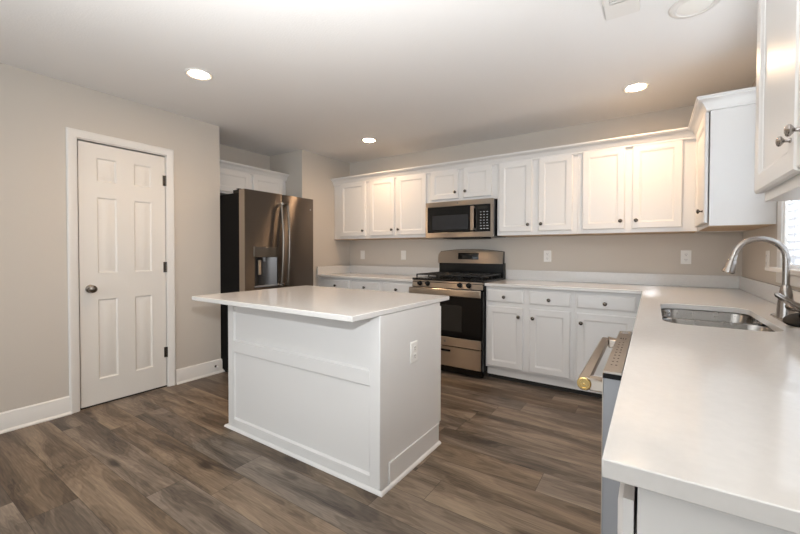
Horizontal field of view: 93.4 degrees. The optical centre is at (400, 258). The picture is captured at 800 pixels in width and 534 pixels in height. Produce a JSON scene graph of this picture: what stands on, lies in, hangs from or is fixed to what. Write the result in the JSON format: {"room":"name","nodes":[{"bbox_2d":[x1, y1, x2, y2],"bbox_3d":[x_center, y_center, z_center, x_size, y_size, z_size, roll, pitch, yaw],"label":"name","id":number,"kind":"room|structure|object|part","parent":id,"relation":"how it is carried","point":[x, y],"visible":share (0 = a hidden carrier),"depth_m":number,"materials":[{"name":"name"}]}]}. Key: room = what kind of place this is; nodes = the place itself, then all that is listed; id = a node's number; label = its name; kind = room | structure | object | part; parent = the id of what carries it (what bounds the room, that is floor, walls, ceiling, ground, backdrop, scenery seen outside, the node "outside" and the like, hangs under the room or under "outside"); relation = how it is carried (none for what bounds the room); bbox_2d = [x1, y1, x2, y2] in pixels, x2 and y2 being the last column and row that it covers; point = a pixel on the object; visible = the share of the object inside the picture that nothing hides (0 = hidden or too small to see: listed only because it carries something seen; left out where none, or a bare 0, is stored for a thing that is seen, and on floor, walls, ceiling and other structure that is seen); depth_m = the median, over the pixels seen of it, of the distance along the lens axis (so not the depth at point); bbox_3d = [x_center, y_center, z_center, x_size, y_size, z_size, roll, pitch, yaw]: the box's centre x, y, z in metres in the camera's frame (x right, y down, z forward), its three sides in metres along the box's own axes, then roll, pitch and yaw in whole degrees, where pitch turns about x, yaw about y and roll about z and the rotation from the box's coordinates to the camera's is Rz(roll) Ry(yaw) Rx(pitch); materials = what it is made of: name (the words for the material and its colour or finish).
{"room":"kitchen","nodes":[
{"label":"kitchen","id":0,"kind":"room"},
{"bbox_2d":[0,63,349,412],"bbox_3d":[-3.059,-0.070,2.538,0.830,2.440,7.200,1,1,34],"label":"wall","id":1,"kind":"structure","parent":0,"point":[36,110],"depth_m":2.75,"materials":[{"name":"beige paint"}]},
{"bbox_2d":[0,396,71,433],"bbox_3d":[-3.543,1.107,1.130,0.027,0.134,3.988,1,1,34],"label":"baseboard","id":2,"kind":"structure","parent":1,"relation":"attached to","point":[26,416],"depth_m":2.62,"materials":[{"name":"white paint"}]},
{"bbox_2d":[66,127,175,413],"bbox_3d":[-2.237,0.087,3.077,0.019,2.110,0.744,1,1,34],"label":"trim","id":3,"kind":"structure","parent":1,"relation":"attached to","point":[71,133],"depth_m":2.81,"materials":[{"name":"white paint"}]},
{"bbox_2d":[77,141,167,407],"bbox_3d":[-2.235,0.120,3.084,0.105,2.020,0.612,1,1,34],"label":"door","id":4,"kind":"structure","parent":1,"relation":"in","point":[122,266],"depth_m":3.06,"materials":[{"name":"white paint"}]},
{"bbox_3d":[-2.355,0.231,2.874,0.071,0.062,0.062,1,1,34],"label":"knob","id":5,"kind":"part","parent":4,"relation":"part of","materials":[{"name":"silver metal"}]},
{"bbox_2d":[80,385,166,409],"bbox_3d":[-2.303,1.138,3.138,0.110,0.006,0.628,1,1,34],"label":"trim","id":6,"kind":"structure","parent":1,"relation":"attached to","point":[165,385],"depth_m":3.08,"materials":[{"name":"black"}]},
{"bbox_2d":[176,359,224,384],"bbox_3d":[-2.076,1.065,3.713,0.449,0.134,0.459,1,1,34],"label":"baseboard","id":7,"kind":"structure","parent":1,"relation":"attached to","point":[194,372],"depth_m":3.57,"materials":[{"name":"white paint"}]},
{"bbox_2d":[220,144,269,169],"bbox_3d":[-2.079,-0.103,4.554,0.225,2.440,1.023,1,1,34],"label":"wall","id":8,"kind":"structure","parent":0,"point":[227,153],"depth_m":4.59,"materials":[{"name":"beige paint"}]},
{"bbox_2d":[220,168,285,194],"bbox_3d":[-1.834,-0.860,4.381,0.357,0.300,1.017,1,1,34],"label":"upper cabinet","id":9,"kind":"object","parent":8,"relation":"attached to","point":[230,180],"visible":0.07,"depth_m":4.27,"materials":[{"name":"white paint"}]},
{"bbox_3d":[-1.856,-0.845,4.103,0.020,0.240,0.480,1,1,34],"label":"door","id":10,"kind":"part","parent":9,"relation":"part of","materials":[{"name":"white paint"}]},
{"bbox_2d":[220,160,288,180],"bbox_3d":[-1.699,-1.002,4.286,0.074,0.079,1.019,1,1,34],"label":"crown molding","id":11,"kind":"structure","parent":9,"relation":"attached to","point":[227,165],"depth_m":4.29,"materials":[{"name":"white paint"}]},
{"bbox_3d":[-1.584,-0.851,4.511,0.020,0.240,0.420,1,1,34],"label":"door","id":12,"kind":"part","parent":9,"relation":"part of","materials":[{"name":"white paint"}]},
{"bbox_2d":[0,370,601,533],"bbox_3d":[-1.212,1.223,1.449,5.200,0.100,7.400,1,1,34],"label":"floor","id":13,"kind":"structure","parent":0,"point":[511,457],"depth_m":2.03,"materials":[{"name":"wood"}]},
{"bbox_2d":[220,188,312,371],"bbox_3d":[-1.535,0.226,4.073,0.932,1.802,0.850,1,1,34],"label":"refrigerator","id":14,"kind":"object","parent":13,"relation":"on","point":[266,238],"visible":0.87,"depth_m":3.73,"materials":[{"name":"silver metal"}]},
{"bbox_3d":[-1.486,-0.107,3.525,0.082,1.086,0.001,1,1,34],"label":"door","id":15,"kind":"part","parent":14,"relation":"part of","materials":[{"name":"silver metal"}]},
{"bbox_3d":[-1.365,-0.110,3.699,0.087,1.086,0.422,1,1,34],"label":"door","id":16,"kind":"part","parent":14,"relation":"part of","materials":[{"name":"silver metal"}]},
{"bbox_3d":[-1.316,-0.066,3.691,0.008,0.100,0.283,1,1,34],"label":"dispenser panel","id":17,"kind":"part","parent":14,"relation":"part of","materials":[{"name":"silver metal"}]},
{"bbox_3d":[-1.189,-0.148,3.793,0.055,0.843,0.024,1,1,34],"label":"handle","id":18,"kind":"part","parent":14,"relation":"part of","materials":[{"name":"silver metal"}]},
{"bbox_3d":[-1.147,-0.149,3.856,0.055,0.843,0.024,1,1,34],"label":"handle","id":19,"kind":"part","parent":14,"relation":"part of","materials":[{"name":"silver metal"}]},
{"bbox_3d":[-1.128,-0.115,4.055,0.087,1.086,0.422,1,1,34],"label":"door","id":20,"kind":"part","parent":14,"relation":"part of","materials":[{"name":"silver metal"}]},
{"bbox_2d":[224,302,440,496],"bbox_3d":[-0.470,0.714,2.490,1.350,0.888,0.666,1,1,34],"label":"kitchen island","id":21,"kind":"object","parent":13,"relation":"on","point":[345,400],"visible":0.85,"depth_m":2.13,"materials":[{"name":"white paint"}]},
{"bbox_3d":[-0.639,0.719,2.229,1.294,0.888,0.014,1,1,34],"label":"frame trim","id":22,"kind":"part","parent":21,"relation":"part of","materials":[{"name":"white paint"}]},
{"bbox_2d":[192,285,448,321],"bbox_3d":[-0.516,0.256,2.462,1.365,0.027,0.967,1,1,34],"label":"island countertop","id":23,"kind":"structure","parent":21,"relation":"on","point":[342,304],"depth_m":2.23,"materials":[{"name":"white stone"}]},
{"bbox_3d":[-0.482,1.149,2.481,1.350,0.016,0.627,1,1,34],"label":"shoe molding","id":24,"kind":"part","parent":21,"relation":"part of","materials":[{"name":"white paint"}]},
{"bbox_2d":[410,340,417,363],"bbox_3d":[0.076,0.524,2.124,0.009,0.116,0.072,1,1,34],"label":"wall outlet","id":25,"kind":"object","parent":21,"relation":"attached to","point":[413,345],"visible":1,"depth_m":2.11,"materials":[{"name":"white plastic"}]},
{"bbox_3d":[0.088,1.101,2.152,0.010,0.125,0.535,1,1,34],"label":"trim","id":26,"kind":"part","parent":21,"relation":"part of","materials":[{"name":"white paint"}]},
{"bbox_3d":[-0.288,0.660,2.756,1.294,0.735,0.018,1,1,34],"label":"door","id":27,"kind":"part","parent":21,"relation":"part of","materials":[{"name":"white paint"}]},
{"bbox_2d":[319,277,350,288],"bbox_3d":[-0.672,0.671,4.893,0.549,0.886,0.652,1,1,34],"label":"base cabinet","id":28,"kind":"object","parent":13,"relation":"on","point":[323,281],"visible":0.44,"depth_m":4.62,"materials":[{"name":"white paint"}]},
{"bbox_3d":[-0.791,0.319,4.627,0.400,0.115,0.020,1,1,34],"label":"drawer","id":29,"kind":"part","parent":28,"relation":"part of","materials":[{"name":"white paint"}]},
{"bbox_2d":[351,279,412,292],"bbox_3d":[-0.070,0.679,4.492,0.897,0.886,0.652,1,1,34],"label":"base cabinet","id":30,"kind":"object","parent":13,"relation":"on","point":[364,284],"visible":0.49,"depth_m":4.26,"materials":[{"name":"white paint"}]},
{"bbox_3d":[-0.412,0.324,4.374,0.390,0.115,0.020,1,1,34],"label":"drawer","id":31,"kind":"part","parent":30,"relation":"part of","materials":[{"name":"white paint"}]},
{"bbox_2d":[316,273,423,281],"bbox_3d":[-0.296,0.219,4.639,1.445,0.027,0.647,1,1,34],"label":"countertop","id":32,"kind":"structure","parent":30,"relation":"on","point":[387,277],"depth_m":4.45,"materials":[{"name":"white stone"}]},
{"bbox_3d":[-0.040,0.329,4.126,0.385,0.115,0.020,1,1,34],"label":"drawer","id":33,"kind":"part","parent":30,"relation":"part of","materials":[{"name":"white paint"}]},
{"bbox_2d":[409,249,505,377],"bbox_3d":[0.607,0.514,3.987,0.784,1.237,0.725,1,1,34],"label":"gas range","id":34,"kind":"object","parent":13,"relation":"on","point":[462,276],"visible":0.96,"depth_m":3.69,"materials":[{"name":"silver metal"}]},
{"bbox_3d":[0.411,0.328,3.691,0.778,0.070,0.021,1,1,34],"label":"handle","id":35,"kind":"part","parent":34,"relation":"part of","materials":[{"name":"silver metal"}]},
{"bbox_3d":[0.453,0.676,3.756,0.772,0.880,0.030,1,1,34],"label":"frame","id":36,"kind":"part","parent":34,"relation":"part of","materials":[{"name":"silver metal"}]},
{"bbox_3d":[0.452,0.256,3.744,0.772,0.071,0.034,1,1,34],"label":"control panel","id":37,"kind":"part","parent":34,"relation":"part of","materials":[{"name":"silver metal"}]},
{"bbox_2d":[412,275,503,282],"bbox_3d":[0.609,0.208,3.979,0.780,0.018,0.593,1,1,34],"label":"cooktop","id":38,"kind":"object","parent":34,"relation":"in","point":[430,279],"depth_m":3.83,"materials":[{"name":"black metal"}]},
{"bbox_3d":[0.439,0.537,3.736,0.756,0.464,0.015,1,1,34],"label":"oven door","id":39,"kind":"part","parent":34,"relation":"part of","materials":[{"name":"black glass"}]},
{"bbox_3d":[0.437,0.957,3.741,0.756,0.189,0.019,1,1,34],"label":"storage drawer","id":40,"kind":"part","parent":34,"relation":"part of","materials":[{"name":"silver metal"}]},
{"bbox_2d":[486,286,574,392],"bbox_3d":[1.280,0.698,3.594,0.769,0.886,0.652,1,1,34],"label":"base cabinet","id":41,"kind":"object","parent":13,"relation":"on","point":[530,331],"visible":0.98,"depth_m":3.35,"materials":[{"name":"white paint"}]},
{"bbox_3d":[0.954,0.722,3.471,0.335,0.562,0.020,1,1,34],"label":"door","id":42,"kind":"part","parent":41,"relation":"part of","materials":[{"name":"white paint"}]},
{"bbox_3d":[0.955,0.343,3.464,0.335,0.115,0.020,1,1,34],"label":"drawer","id":43,"kind":"part","parent":41,"relation":"part of","materials":[{"name":"white paint"}]},
{"bbox_3d":[1.280,0.347,3.248,0.335,0.115,0.020,1,1,34],"label":"drawer","id":44,"kind":"part","parent":41,"relation":"part of","materials":[{"name":"white paint"}]},
{"bbox_3d":[1.279,0.726,3.255,0.335,0.562,0.020,1,1,34],"label":"door","id":45,"kind":"part","parent":41,"relation":"part of","materials":[{"name":"white paint"}]},
{"bbox_2d":[485,279,799,533],"bbox_3d":[0.985,0.266,2.116,1.902,0.027,3.427,1,1,34],"label":"countertop","id":46,"kind":"structure","parent":41,"relation":"on","point":[705,416],"depth_m":0.70,"materials":[{"name":"white stone"}]},
{"bbox_2d":[661,308,774,331],"bbox_3d":[1.434,0.385,1.752,0.394,0.197,0.754,1,1,34],"label":"sink","id":47,"kind":"object","parent":46,"relation":"in","point":[679,316],"visible":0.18,"depth_m":1.95,"materials":[{"name":"silver metal"}]},
{"bbox_3d":[1.536,0.383,1.905,0.394,0.197,0.386,1,1,34],"label":"bowl","id":48,"kind":"part","parent":47,"relation":"part of","materials":[{"name":"silver metal"}]},
{"bbox_3d":[1.321,0.388,1.583,0.394,0.197,0.346,1,1,34],"label":"bowl","id":49,"kind":"part","parent":47,"relation":"part of","materials":[{"name":"silver metal"}]},
{"bbox_2d":[721,236,799,321],"bbox_3d":[1.632,0.080,1.681,0.243,0.361,0.264,-1,1,-32],"label":"kitchen faucet","id":50,"kind":"object","parent":46,"relation":"on","point":[786,305],"visible":0.94,"depth_m":1.63,"materials":[{"name":"silver metal"}]},
{"bbox_3d":[1.665,0.258,1.633,0.058,0.008,0.260,1,1,34],"label":"deck plate","id":51,"kind":"part","parent":50,"relation":"part of","materials":[{"name":"silver metal"}]},
{"bbox_3d":[1.629,0.184,1.579,0.100,0.083,0.034,1,1,34],"label":"lever","id":52,"kind":"part","parent":50,"relation":"part of","materials":[{"name":"silver metal"}]},
{"bbox_2d":[782,313,799,327],"bbox_3d":[1.544,0.231,1.439,0.121,0.054,0.119,1,1,34],"label":"lid","id":53,"kind":"object","parent":46,"relation":"on","point":[793,319],"visible":1,"depth_m":1.45,"materials":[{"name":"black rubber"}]},
{"bbox_2d":[577,331,632,533],"bbox_3d":[1.024,0.748,1.228,0.742,0.868,0.768,1,1,34],"label":"dishwasher","id":54,"kind":"object","parent":13,"relation":"on","point":[608,384],"visible":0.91,"depth_m":1.07,"materials":[{"name":"grey metal"}]},
{"bbox_3d":[0.772,0.382,1.439,0.076,0.042,0.685,1,1,34],"label":"handle","id":55,"kind":"part","parent":54,"relation":"part of","materials":[{"name":"silver metal"}]},
{"bbox_3d":[0.777,0.694,1.330,0.056,0.752,0.661,1,1,34],"label":"door","id":56,"kind":"part","parent":54,"relation":"part of","materials":[{"name":"grey metal"}]},
{"bbox_2d":[574,291,641,397],"bbox_3d":[1.822,0.706,3.233,0.532,0.886,0.652,1,1,34],"label":"base cabinet","id":57,"kind":"object","parent":13,"relation":"on","point":[597,315],"visible":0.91,"depth_m":3.04,"materials":[{"name":"white paint"}]},
{"bbox_3d":[1.633,0.731,3.019,0.415,0.562,0.020,1,1,34],"label":"door","id":58,"kind":"part","parent":57,"relation":"part of","materials":[{"name":"white paint"}]},
{"bbox_3d":[1.633,0.352,3.013,0.415,0.115,0.020,1,1,34],"label":"drawer","id":59,"kind":"part","parent":57,"relation":"part of","materials":[{"name":"white paint"}]},
{"bbox_2d":[617,482,794,533],"bbox_3d":[0.717,0.749,0.614,0.671,0.886,0.580,1,1,34],"label":"base cabinet","id":60,"kind":"object","parent":13,"relation":"on","point":[640,511],"visible":0.04,"depth_m":0.50,"materials":[{"name":"white paint"}]},
{"bbox_3d":[0.473,0.399,0.767,0.020,0.130,0.565,1,1,34],"label":"drawer","id":61,"kind":"part","parent":60,"relation":"part of","materials":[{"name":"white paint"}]},
{"bbox_2d":[0,0,757,163],"bbox_3d":[-1.207,-1.326,1.405,5.200,0.120,7.400,1,1,34],"label":"ceiling","id":62,"kind":"structure","parent":0,"point":[321,77],"depth_m":2.44,"materials":[{"name":"white paint"}]},
{"bbox_2d":[184,68,212,80],"bbox_3d":[-1.408,-1.284,2.629,0.176,0.009,0.176,1,1,34],"label":"recessed light","id":63,"kind":"object","parent":62,"relation":"in","point":[199,74],"visible":1,"depth_m":2.62,"materials":[{"name":"white paint"}]},
{"bbox_2d":[361,138,376,142],"bbox_3d":[-0.352,-1.308,4.169,0.176,0.009,0.176,1,1,34],"label":"recessed light","id":64,"kind":"object","parent":62,"relation":"in","point":[366,140],"visible":1,"depth_m":4.17,"materials":[{"name":"white paint"}]},
{"bbox_2d":[602,0,639,20],"bbox_3d":[1.047,-1.264,1.800,0.161,0.008,0.395,1,1,34],"label":"ceiling vent","id":65,"kind":"object","parent":62,"relation":"in","point":[612,9],"visible":1,"depth_m":1.89,"materials":[{"name":"white metal"}]},
{"bbox_2d":[622,82,649,92],"bbox_3d":[1.760,-1.280,2.821,0.176,0.009,0.176,1,1,34],"label":"recessed light","id":66,"kind":"object","parent":62,"relation":"in","point":[638,86],"visible":1,"depth_m":2.82,"materials":[{"name":"white paint"}]},
{"bbox_2d":[668,0,719,18],"bbox_3d":[1.466,-1.262,1.885,0.210,0.013,0.210,1,1,34],"label":"ceiling disc","id":67,"kind":"object","parent":62,"relation":"attached to","point":[682,9],"visible":1,"depth_m":1.89,"materials":[{"name":"white paint"}]},
{"bbox_2d":[350,105,742,275],"bbox_3d":[0.772,-0.094,4.402,5.200,2.440,0.150,1,1,34],"label":"wall","id":68,"kind":"structure","parent":0,"point":[710,251],"depth_m":3.70,"materials":[{"name":"beige paint"}]},
{"bbox_2d":[335,181,381,239],"bbox_3d":[-0.577,-0.636,4.984,0.577,0.764,0.359,1,1,34],"label":"upper cabinet","id":69,"kind":"object","parent":68,"relation":"attached to","point":[351,199],"visible":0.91,"depth_m":4.86,"materials":[{"name":"white paint"}]},
{"bbox_3d":[-0.617,-0.632,4.847,0.417,0.687,0.020,1,1,34],"label":"door","id":70,"kind":"part","parent":69,"relation":"part of","materials":[{"name":"white paint"}]},
{"bbox_2d":[361,251,364,258],"bbox_3d":[-0.526,-0.053,5.171,0.072,0.116,0.010,1,1,34],"label":"wall switch","id":71,"kind":"object","parent":68,"relation":"attached to","point":[362,252],"visible":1,"depth_m":5.16,"materials":[{"name":"white plastic"}]},
{"bbox_2d":[317,265,438,275],"bbox_3d":[-0.293,0.154,4.624,1.424,0.102,0.628,1,1,34],"label":"backsplash","id":72,"kind":"structure","parent":68,"relation":"attached to","point":[346,268],"depth_m":4.90,"materials":[{"name":"white stone"}]},
{"bbox_2d":[368,174,434,239],"bbox_3d":[0.026,-0.627,4.583,0.869,0.764,0.359,1,1,34],"label":"upper cabinet","id":73,"kind":"object","parent":68,"relation":"attached to","point":[396,206],"visible":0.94,"depth_m":4.45,"materials":[{"name":"white paint"}]},
{"bbox_3d":[-0.229,-0.626,4.589,0.375,0.687,0.020,1,1,34],"label":"door","id":74,"kind":"part","parent":73,"relation":"part of","materials":[{"name":"white paint"}]},
{"bbox_3d":[0.122,-0.621,4.356,0.398,0.687,0.020,1,1,34],"label":"door","id":75,"kind":"part","parent":73,"relation":"part of","materials":[{"name":"white paint"}]},
{"bbox_2d":[331,86,755,185],"bbox_3d":[0.630,-0.985,3.575,4.136,0.079,0.746,1,1,34],"label":"crown molding","id":76,"kind":"structure","parent":73,"relation":"attached to","point":[704,104],"depth_m":3.26,"materials":[{"name":"white paint"}]},
{"bbox_2d":[401,251,405,259],"bbox_3d":[0.031,-0.046,4.800,0.072,0.116,0.010,1,1,34],"label":"wall switch","id":77,"kind":"object","parent":68,"relation":"attached to","point":[403,253],"visible":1,"depth_m":4.79,"materials":[{"name":"white plastic"}]},
{"bbox_2d":[429,165,497,202],"bbox_3d":[0.716,-0.805,4.121,0.786,0.388,0.359,1,1,34],"label":"upper cabinet","id":78,"kind":"object","parent":68,"relation":"attached to","point":[481,182],"visible":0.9,"depth_m":3.98,"materials":[{"name":"white paint"}]},
{"bbox_3d":[0.476,-0.803,4.117,0.337,0.313,0.020,1,1,34],"label":"door","id":79,"kind":"part","parent":78,"relation":"part of","materials":[{"name":"white paint"}]},
{"bbox_2d":[425,198,502,238],"bbox_3d":[0.692,-0.414,4.094,0.770,0.390,0.438,1,1,34],"label":"microwave","id":80,"kind":"object","parent":78,"relation":"attached to","point":[475,218],"visible":1,"depth_m":3.92,"materials":[{"name":"silver metal"}]},
{"bbox_3d":[0.501,-0.418,4.024,0.529,0.273,0.028,1,1,34],"label":"door","id":81,"kind":"part","parent":80,"relation":"part of","materials":[{"name":"black glass"}]},
{"bbox_3d":[0.601,-0.581,3.954,0.770,0.052,0.028,1,1,34],"label":"trim","id":82,"kind":"part","parent":80,"relation":"part of","materials":[{"name":"silver metal"}]},
{"bbox_3d":[0.601,-0.251,3.960,0.770,0.053,0.028,1,1,34],"label":"trim","id":83,"kind":"part","parent":80,"relation":"part of","materials":[{"name":"silver metal"}]},
{"bbox_3d":[0.729,-0.413,3.831,0.038,0.247,0.040,1,1,34],"label":"handle","id":84,"kind":"part","parent":80,"relation":"part of","materials":[{"name":"silver metal"}]},
{"bbox_3d":[0.809,-0.413,3.818,0.209,0.273,0.028,1,1,34],"label":"control panel","id":85,"kind":"part","parent":80,"relation":"part of","materials":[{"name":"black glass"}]},
{"bbox_3d":[0.909,-0.412,3.750,0.028,0.273,0.030,1,1,34],"label":"trim","id":86,"kind":"part","parent":80,"relation":"part of","materials":[{"name":"silver metal"}]},
{"bbox_3d":[0.792,-0.799,3.907,0.310,0.313,0.020,1,1,34],"label":"door","id":87,"kind":"part","parent":78,"relation":"part of","materials":[{"name":"white paint"}]},
{"bbox_2d":[497,154,578,236],"bbox_3d":[1.353,-0.609,3.700,0.742,0.764,0.359,1,1,34],"label":"upper cabinet","id":88,"kind":"object","parent":68,"relation":"attached to","point":[538,197],"visible":0.97,"depth_m":3.56,"materials":[{"name":"white paint"}]},
{"bbox_3d":[1.119,-0.608,3.692,0.323,0.687,0.020,1,1,34],"label":"door","id":89,"kind":"part","parent":88,"relation":"part of","materials":[{"name":"white paint"}]},
{"bbox_3d":[1.427,-0.604,3.487,0.298,0.687,0.020,1,1,34],"label":"door","id":90,"kind":"part","parent":88,"relation":"part of","materials":[{"name":"white paint"}]},
{"bbox_2d":[544,250,550,261],"bbox_3d":[1.489,-0.026,3.830,0.072,0.116,0.009,1,1,34],"label":"wall outlet","id":91,"kind":"object","parent":68,"relation":"attached to","point":[547,253],"visible":1,"depth_m":3.83,"materials":[{"name":"white plastic"}]},
{"bbox_2d":[578,139,696,234],"bbox_3d":[2.016,-0.600,3.259,0.851,0.764,0.359,1,1,34],"label":"upper cabinet","id":92,"kind":"object","parent":68,"relation":"attached to","point":[649,188],"visible":0.96,"depth_m":3.12,"materials":[{"name":"white paint"}]},
{"bbox_3d":[1.754,-0.599,3.269,0.327,0.687,0.020,1,1,34],"label":"door","id":93,"kind":"part","parent":92,"relation":"part of","materials":[{"name":"white paint"}]},
{"bbox_3d":[2.074,-0.595,3.057,0.337,0.687,0.020,1,1,34],"label":"door","id":94,"kind":"part","parent":92,"relation":"part of","materials":[{"name":"white paint"}]},
{"bbox_2d":[681,250,690,263],"bbox_3d":[2.425,-0.013,3.207,0.072,0.116,0.009,1,1,34],"label":"wall outlet","id":95,"kind":"object","parent":68,"relation":"attached to","point":[685,254],"visible":1,"depth_m":3.21,"materials":[{"name":"white plastic"}]},
{"bbox_2d":[742,79,799,290],"bbox_3d":[0.791,-0.017,-0.025,0.140,2.440,7.200,1,1,34],"label":"wall","id":96,"kind":"structure","parent":0,"point":[753,254],"depth_m":2.51,"materials":[{"name":"beige paint"}]},
{"bbox_2d":[506,270,799,312],"bbox_3d":[0.984,0.201,2.115,1.902,0.102,3.426,1,1,34],"label":"backsplash","id":97,"kind":"structure","parent":96,"relation":"attached to","point":[764,290],"depth_m":3.29,"materials":[{"name":"white stone"}]},
{"bbox_2d":[695,104,776,232],"bbox_3d":[2.304,-0.590,2.695,0.365,0.764,0.977,1,1,34],"label":"upper cabinet","id":98,"kind":"object","parent":96,"relation":"attached to","point":[726,200],"visible":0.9,"depth_m":2.31,"materials":[{"name":"white paint"}]},
{"bbox_3d":[2.079,-0.578,2.610,0.020,0.691,0.560,1,1,33],"label":"door","id":99,"kind":"part","parent":98,"relation":"part of","materials":[{"name":"white paint"}]},
{"bbox_2d":[765,251,769,266],"bbox_3d":[2.280,0.008,2.348,0.009,0.116,0.072,1,1,34],"label":"wall outlet","id":100,"kind":"object","parent":96,"relation":"attached to","point":[767,258],"visible":0.94,"depth_m":2.33,"materials":[{"name":"white plastic"}]},
{"bbox_2d":[754,0,799,201],"bbox_3d":[1.032,-0.556,0.778,0.358,0.768,0.858,1,1,34],"label":"upper cabinet","id":101,"kind":"object","parent":96,"relation":"attached to","point":[777,124],"visible":1,"depth_m":1.04,"materials":[{"name":"white paint"}]},
{"bbox_3d":[0.919,-0.283,0.907,0.026,0.025,0.025,1,1,34],"label":"knob","id":102,"kind":"part","parent":101,"relation":"part of","materials":[{"name":"silver metal"}]},
{"bbox_3d":[0.871,-0.286,0.837,0.030,0.028,0.028,1,1,34],"label":"knob","id":103,"kind":"part","parent":101,"relation":"part of","materials":[{"name":"silver metal"}]},
{"bbox_3d":[0.802,-0.547,0.683,0.020,0.691,0.415,1,1,34],"label":"door","id":104,"kind":"part","parent":101,"relation":"part of","materials":[{"name":"white paint"}]},
{"bbox_2d":[765,201,799,287],"bbox_3d":[1.823,-0.402,1.586,0.185,1.089,1.275,1,1,34],"label":"window","id":105,"kind":"structure","parent":96,"relation":"in","point":[783,230],"depth_m":2.06,"materials":[{"name":"white paint"}]},
{"bbox_3d":[1.789,-0.446,1.608,0.017,1.002,1.243,1,1,34],"label":"casing","id":106,"kind":"part","parent":105,"relation":"part of","materials":[{"name":"white paint"}]},
{"bbox_2d":[787,200,799,267],"bbox_3d":[1.819,-0.408,1.589,0.046,0.919,1.075,1,1,34],"label":"window blind","id":107,"kind":"object","parent":105,"relation":"attached to","point":[794,213],"visible":0.35,"depth_m":1.96,"materials":[{"name":"white plastic"}]},
{"bbox_3d":[1.814,0.044,1.599,0.035,0.014,1.071,1,1,34],"label":"rail","id":108,"kind":"part","parent":107,"relation":"part of","materials":[{"name":"white plastic"}]}
]}

